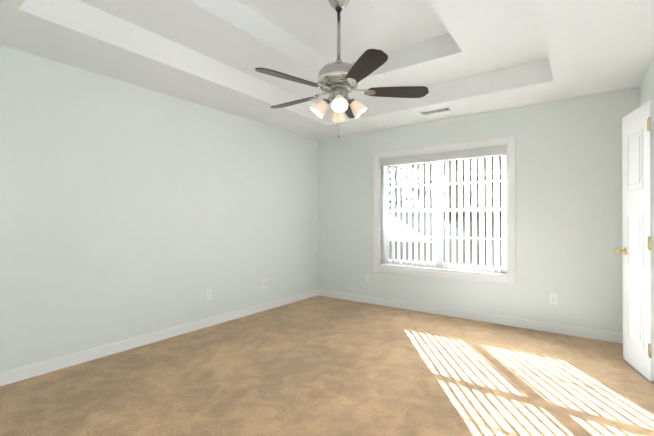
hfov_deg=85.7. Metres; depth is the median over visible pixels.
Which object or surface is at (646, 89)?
wall
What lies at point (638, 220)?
door
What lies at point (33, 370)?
baseboard
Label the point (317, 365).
floor
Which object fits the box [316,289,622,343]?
baseboard
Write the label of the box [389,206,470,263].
house
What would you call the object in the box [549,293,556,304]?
electrical outlet
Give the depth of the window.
4.39 m
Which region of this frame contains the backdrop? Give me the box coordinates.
[389,156,501,266]
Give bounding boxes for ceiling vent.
[416,106,455,117]
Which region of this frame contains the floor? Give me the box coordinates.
[0,295,653,435]
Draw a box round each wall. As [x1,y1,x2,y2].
[0,45,317,371]
[318,86,639,332]
[640,55,653,105]
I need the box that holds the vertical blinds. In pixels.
[380,145,507,272]
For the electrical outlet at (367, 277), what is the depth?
4.98 m
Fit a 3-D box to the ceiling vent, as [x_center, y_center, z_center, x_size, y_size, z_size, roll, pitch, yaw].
[1.265,-1.226,4.085,0.380,0.008,0.250,0,0,36]
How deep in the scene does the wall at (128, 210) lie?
3.23 m
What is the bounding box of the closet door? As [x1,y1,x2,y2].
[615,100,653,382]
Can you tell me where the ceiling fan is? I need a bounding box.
[255,0,428,137]
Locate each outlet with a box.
[206,289,210,299]
[262,278,265,287]
[366,274,369,282]
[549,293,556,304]
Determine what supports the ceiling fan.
hanging from the ceiling
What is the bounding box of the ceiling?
[0,0,653,139]
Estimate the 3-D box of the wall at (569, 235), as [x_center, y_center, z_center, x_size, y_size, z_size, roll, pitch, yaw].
[1.475,-0.298,4.423,3.920,3.000,0.120,0,0,36]
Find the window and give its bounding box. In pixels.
[374,136,515,284]
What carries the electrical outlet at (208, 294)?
attached to the wall at (128, 210)
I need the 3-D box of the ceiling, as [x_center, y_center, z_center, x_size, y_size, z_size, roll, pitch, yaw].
[-0.006,-1.522,2.483,3.800,0.570,4.770,0,0,36]
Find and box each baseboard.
[0,290,315,385]
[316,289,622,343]
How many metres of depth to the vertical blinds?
4.33 m
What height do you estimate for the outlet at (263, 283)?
0.115 m

